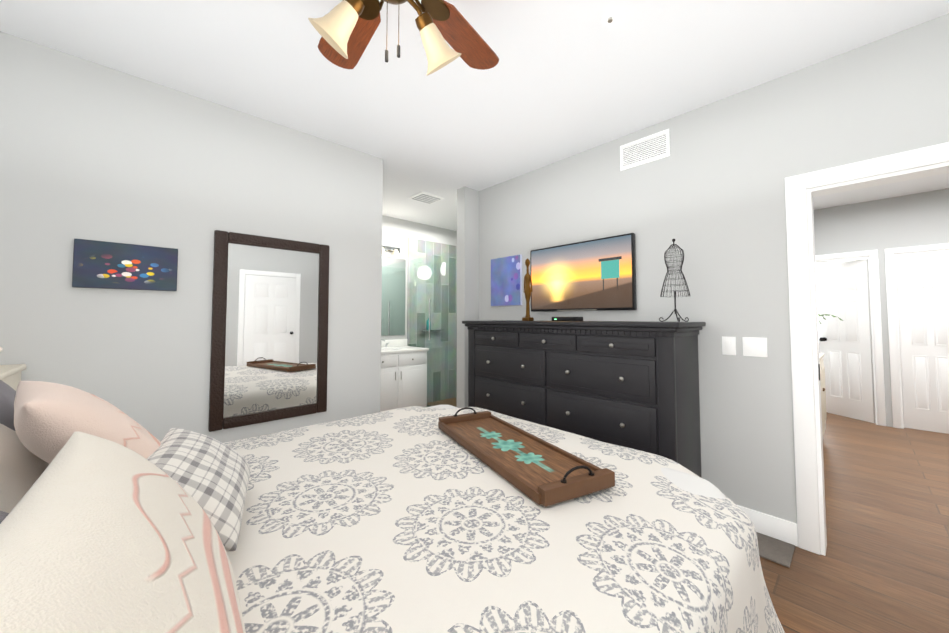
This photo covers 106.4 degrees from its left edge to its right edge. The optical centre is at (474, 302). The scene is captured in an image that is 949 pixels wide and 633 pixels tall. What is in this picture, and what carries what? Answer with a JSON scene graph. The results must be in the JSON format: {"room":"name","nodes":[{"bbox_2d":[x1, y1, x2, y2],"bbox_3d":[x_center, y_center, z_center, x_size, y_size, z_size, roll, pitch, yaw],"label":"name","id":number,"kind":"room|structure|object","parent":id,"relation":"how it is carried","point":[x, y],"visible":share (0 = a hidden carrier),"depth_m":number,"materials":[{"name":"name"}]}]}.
{"room":"bedroom","nodes":[
{"label":"bedroom","id":0,"kind":"room"},
{"bbox_2d":[0,31,478,442],"bbox_3d":[-0.869,0.059,3.177,5.110,2.700,0.130,2,-3,-43],"label":"wall","id":1,"kind":"structure","parent":0,"point":[89,150],"depth_m":2.14,"materials":[{"name":"grey paint"}]},
{"bbox_2d":[72,239,177,290],"bbox_3d":[-1.986,-0.208,2.042,0.427,0.260,0.030,2,-3,-43],"label":"picture","id":2,"kind":"object","parent":1,"relation":"attached to","point":[105,265],"visible":1,"depth_m":2.02,"materials":[{"name":"blue"}]},
{"bbox_2d":[208,230,329,431],"bbox_3d":[-1.424,0.183,2.541,0.740,1.300,0.038,2,-3,-43],"label":"mirror","id":3,"kind":"object","parent":1,"relation":"attached to","point":[269,336],"visible":0.94,"depth_m":2.50,"materials":[{"name":"black mirror"}]},
{"bbox_2d":[381,215,456,339],"bbox_3d":[-1.056,0.142,5.171,2.670,2.700,0.130,2,-3,-43],"label":"wall","id":4,"kind":"structure","parent":0,"point":[396,232],"depth_m":5.16,"materials":[{"name":"grey paint"}]},
{"bbox_2d":[382,245,399,255],"bbox_3d":[-1.268,-0.728,4.818,0.650,0.130,0.149,2,-3,-43],"label":"sconce","id":5,"kind":"object","parent":4,"relation":"attached to","point":[395,251],"visible":0.44,"depth_m":4.93,"materials":[{"name":"white glass"}]},
{"bbox_2d":[381,257,405,335],"bbox_3d":[-1.315,-0.096,4.842,0.850,1.090,0.011,2,-3,-43],"label":"bathroom mirror","id":6,"kind":"object","parent":4,"relation":"attached to","point":[393,301],"visible":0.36,"depth_m":4.99,"materials":[{"name":"clear glass"}]},
{"bbox_2d":[0,0,948,230],"bbox_3d":[2.381,-1.336,3.310,9.980,0.100,7.620,2,-3,-43],"label":"ceiling","id":7,"kind":"structure","parent":0,"point":[561,80],"depth_m":2.00,"materials":[{"name":"white paint"}]},
{"bbox_2d":[308,0,498,75],"bbox_3d":[-0.279,-1.071,1.168,1.148,0.606,1.122,2,-3,-43],"label":"ceiling fan","id":8,"kind":"object","parent":7,"relation":"hanging from","point":[346,29],"visible":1,"depth_m":1.32,"materials":[{"name":"brown wood"}]},
{"bbox_2d":[409,192,443,203],"bbox_3d":[-0.571,-1.240,4.211,0.320,0.016,0.280,2,-3,-43],"label":"ceiling vent","id":9,"kind":"object","parent":7,"relation":"in","point":[424,197],"visible":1,"depth_m":4.19,"materials":[{"name":"white"}]},
{"bbox_2d":[602,11,617,24],"bbox_3d":[0.643,-1.345,1.684,0.070,0.018,0.070,2,-3,-43],"label":"sprinkler","id":10,"kind":"object","parent":7,"relation":"attached to","point":[610,18],"visible":1,"depth_m":1.68,"materials":[{"name":"white"}]},
{"bbox_2d":[427,397,948,632],"bbox_3d":[2.381,1.462,3.194,9.980,0.100,7.620,2,-3,-43],"label":"floor","id":11,"kind":"structure","parent":0,"point":[881,565],"depth_m":2.00,"materials":[{"name":"brown wood"}]},
{"bbox_2d":[0,364,26,390],"bbox_3d":[-2.206,0.811,1.383,0.465,1.050,0.545,2,-3,-43],"label":"nightstand","id":12,"kind":"object","parent":11,"relation":"on","point":[10,375],"visible":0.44,"depth_m":1.62,"materials":[{"name":"beige wood"}]},
{"bbox_2d":[0,380,784,632],"bbox_3d":[-0.495,0.638,1.194,2.707,1.380,2.083,2,-3,-43],"label":"bed","id":13,"kind":"object","parent":11,"relation":"on","point":[412,519],"visible":1,"depth_m":0.85,"materials":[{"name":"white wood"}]},
{"bbox_2d":[0,511,8,523],"bbox_3d":[-0.608,0.391,0.342,0.485,0.341,0.779,2,-3,-43],"label":"pillow","id":14,"kind":"object","parent":13,"relation":"on","point":[4,516],"depth_m":0.53,"materials":[{"name":"grey fabric"}]},
{"bbox_2d":[0,380,15,430],"bbox_3d":[-1.363,0.389,0.992,0.301,0.416,0.735,2,-3,-43],"label":"pillow","id":15,"kind":"object","parent":13,"relation":"on","point":[7,394],"depth_m":0.94,"materials":[{"name":"grey fabric"}]},
{"bbox_2d":[223,406,784,632],"bbox_3d":[-0.491,0.918,1.184,2.718,0.578,2.098,2,-3,-43],"label":"comforter","id":16,"kind":"object","parent":13,"relation":"on","point":[384,521],"depth_m":0.95,"materials":[{"name":"white fabric"}]},
{"bbox_2d":[438,407,614,506],"bbox_3d":[0.146,0.598,1.551,0.318,0.090,0.900,1,-3,-27],"label":"tray","id":17,"kind":"object","parent":13,"relation":"on","point":[543,474],"depth_m":1.36,"materials":[{"name":"brown wood"}]},
{"bbox_2d":[380,339,428,411],"bbox_3d":[-1.126,0.970,4.586,0.930,0.999,0.569,2,-3,-43],"label":"bathroom vanity","id":18,"kind":"object","parent":11,"relation":"on","point":[403,374],"visible":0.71,"depth_m":4.47,"materials":[{"name":"white wood"}]},
{"bbox_2d":[462,320,705,477],"bbox_3d":[0.697,0.769,2.800,0.521,1.250,1.846,2,-3,-43],"label":"dresser","id":19,"kind":"object","parent":11,"relation":"on","point":[632,384],"visible":0.6,"depth_m":2.34,"materials":[{"name":"black wood"}]},
{"bbox_2d":[522,258,533,320],"bbox_3d":[0.446,-0.111,2.978,0.070,0.525,0.093,2,-3,-43],"label":"statue","id":20,"kind":"object","parent":19,"relation":"on","point":[528,289],"visible":1,"depth_m":2.96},
{"bbox_2d":[552,317,582,320],"bbox_3d":[0.729,0.126,2.794,0.142,0.035,0.200,2,-3,-43],"label":"cable box","id":21,"kind":"object","parent":19,"relation":"on","point":[567,318],"visible":1,"depth_m":2.73,"materials":[{"name":"black plastic"}]},
{"bbox_2d":[659,239,689,321],"bbox_3d":[1.301,-0.149,2.322,0.176,0.546,0.189,2,-3,-43],"label":"dress form","id":22,"kind":"object","parent":19,"relation":"on","point":[671,247],"visible":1,"depth_m":2.31,"materials":[{"name":"grey metal"}]},
{"bbox_2d":[756,532,794,567],"bbox_3d":[1.549,1.358,2.054,0.245,0.012,0.435,2,-3,-43],"label":"mat","id":23,"kind":"object","parent":11,"relation":"on","point":[775,550],"visible":0.5,"depth_m":1.94,"materials":[{"name":"grey fabric"}]},
{"bbox_2d":[819,353,826,435],"bbox_3d":[2.957,0.965,3.278,1.790,0.900,0.366,2,-3,-43],"label":"console","id":24,"kind":"object","parent":11,"relation":"on","point":[823,389],"visible":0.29,"depth_m":3.49,"materials":[{"name":"beige wood"}]},
{"bbox_2d":[818,314,843,323],"bbox_3d":[2.975,0.250,3.210,0.583,0.522,0.517,2,-3,-43],"label":"fern plant","id":25,"kind":"object","parent":24,"relation":"on","point":[828,315],"depth_m":3.08,"materials":[{"name":"green plant"}]},
{"bbox_2d":[479,13,948,548],"bbox_3d":[1.289,0.040,2.703,0.130,2.700,3.500,2,-3,-43],"label":"wall","id":26,"kind":"structure","parent":0,"point":[708,194],"depth_m":2.23,"materials":[{"name":"grey paint"}]},
{"bbox_2d":[491,254,521,305],"bbox_3d":[0.322,-0.222,3.639,0.030,0.500,0.410,2,-3,-43],"label":"picture","id":27,"kind":"object","parent":26,"relation":"attached to","point":[506,281],"visible":1,"depth_m":3.61,"materials":[{"name":"blue"}]},
{"bbox_2d":[530,233,636,311],"bbox_3d":[0.876,-0.222,3.021,0.056,0.580,0.970,2,-3,-43],"label":"tv","id":28,"kind":"object","parent":26,"relation":"attached to","point":[595,275],"visible":0.98,"depth_m":2.93,"materials":[{"name":"black plastic"}]},
{"bbox_2d":[620,129,669,170],"bbox_3d":[1.271,-1.143,2.667,0.010,0.200,0.360,2,-3,-43],"label":"air vent","id":29,"kind":"object","parent":26,"relation":"in","point":[647,149],"visible":1,"depth_m":2.66,"materials":[{"name":"white metal"}]},
{"bbox_2d":[722,336,735,354],"bbox_3d":[1.608,0.271,2.246,0.010,0.116,0.072,2,-3,-43],"label":"light switch","id":30,"kind":"object","parent":26,"relation":"attached to","point":[728,345],"visible":1,"depth_m":2.24,"materials":[{"name":"white plastic"}]},
{"bbox_2d":[742,337,767,356],"bbox_3d":[1.696,0.267,2.150,0.010,0.116,0.118,2,-3,-43],"label":"double light switch","id":31,"kind":"object","parent":26,"relation":"attached to","point":[754,346],"visible":1,"depth_m":2.15,"materials":[{"name":"white plastic"}]},
{"bbox_2d":[736,504,797,546],"bbox_3d":[0.926,1.338,2.933,0.016,0.125,2.590,2,-3,-43],"label":"baseboard","id":32,"kind":"structure","parent":26,"relation":"attached to","point":[776,528],"depth_m":2.05,"materials":[{"name":"white wood"}]},
{"bbox_2d":[785,142,948,555],"bbox_3d":[2.200,0.304,1.709,0.166,2.090,1.000,2,-3,-43],"label":"door frame","id":33,"kind":"structure","parent":26,"relation":"attached to","point":[802,191],"depth_m":1.97,"materials":[{"name":"white wood"}]},
{"bbox_2d":[816,253,931,352],"bbox_3d":[6.192,0.176,5.979,0.120,2.700,2.200,2,-3,-43],"label":"wall","id":34,"kind":"structure","parent":0,"point":[821,263],"depth_m":6.04,"materials":[{"name":"grey paint"}]},
{"bbox_2d":[814,188,948,426],"bbox_3d":[5.037,0.100,4.145,0.130,2.700,1.720,2,-3,-43],"label":"wall","id":35,"kind":"structure","parent":0,"point":[919,219],"depth_m":4.22,"materials":[{"name":"grey paint"}]},
{"bbox_2d":[816,259,875,422],"bbox_3d":[4.783,0.465,4.597,0.172,1.992,0.555,0,-2,-10],"label":"hall door","id":36,"kind":"structure","parent":35,"relation":"in","point":[845,345],"depth_m":4.55,"materials":[{"name":"white wood"}]},
{"bbox_2d":[815,250,885,425],"bbox_3d":[4.651,0.419,4.538,0.152,2.095,0.730,2,-3,-43],"label":"door frame","id":37,"kind":"structure","parent":35,"relation":"attached to","point":[871,256],"depth_m":4.26,"materials":[{"name":"white wood"}]},
{"bbox_2d":[884,243,948,428],"bbox_3d":[5.297,0.390,3.842,0.152,2.095,1.070,2,-3,-43],"label":"door frame","id":38,"kind":"structure","parent":35,"relation":"attached to","point":[891,254],"depth_m":4.14,"materials":[{"name":"white wood"}]},
{"bbox_2d":[896,252,948,433],"bbox_3d":[5.138,0.440,4.000,0.172,1.992,0.446,2,-3,-43],"label":"hall door","id":39,"kind":"structure","parent":35,"relation":"in","point":[923,294],"depth_m":4.02,"materials":[{"name":"white wood"}]},
{"bbox_3d":[0.416,0.154,5.451,0.130,2.700,1.460,2,-3,-43],"label":"wall","id":40,"kind":"structure","parent":0,"visible":0},
{"bbox_2d":[407,237,446,406],"bbox_3d":[-0.675,0.255,4.872,0.080,2.450,0.780,2,-3,-43],"label":"glass shower door","id":41,"kind":"structure","parent":40,"relation":"attached to","point":[419,250],"depth_m":5.42,"materials":[{"name":"clear glass"}]},
{"bbox_2d":[409,255,456,405],"bbox_3d":[-0.251,0.386,5.197,1.149,2.024,0.879,2,-3,-43],"label":"glass","id":42,"kind":"object","parent":41,"relation":"attached to","point":[429,323],"visible":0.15,"depth_m":4.73,"materials":[{"name":"clear glass"}]},
{"bbox_3d":[-0.313,-0.066,5.441,0.934,0.978,0.464,2,-3,-43],"label":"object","id":43,"kind":"object","parent":41,"relation":"attached to","visible":0},
{"bbox_2d":[426,318,430,329],"bbox_3d":[-0.688,0.315,5.334,0.068,0.175,0.066,2,-3,-43],"label":"bottle","id":44,"kind":"object","parent":43,"relation":"on","point":[427,326],"depth_m":5.32,"materials":[{"name":"teal plastic"}]},
{"bbox_2d":[447,245,456,398],"bbox_3d":[-0.559,0.282,5.526,1.140,2.450,0.015,2,-3,-43],"label":"shower wall tile","id":45,"kind":"structure","parent":40,"relation":"attached to","point":[451,250],"depth_m":5.70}
]}

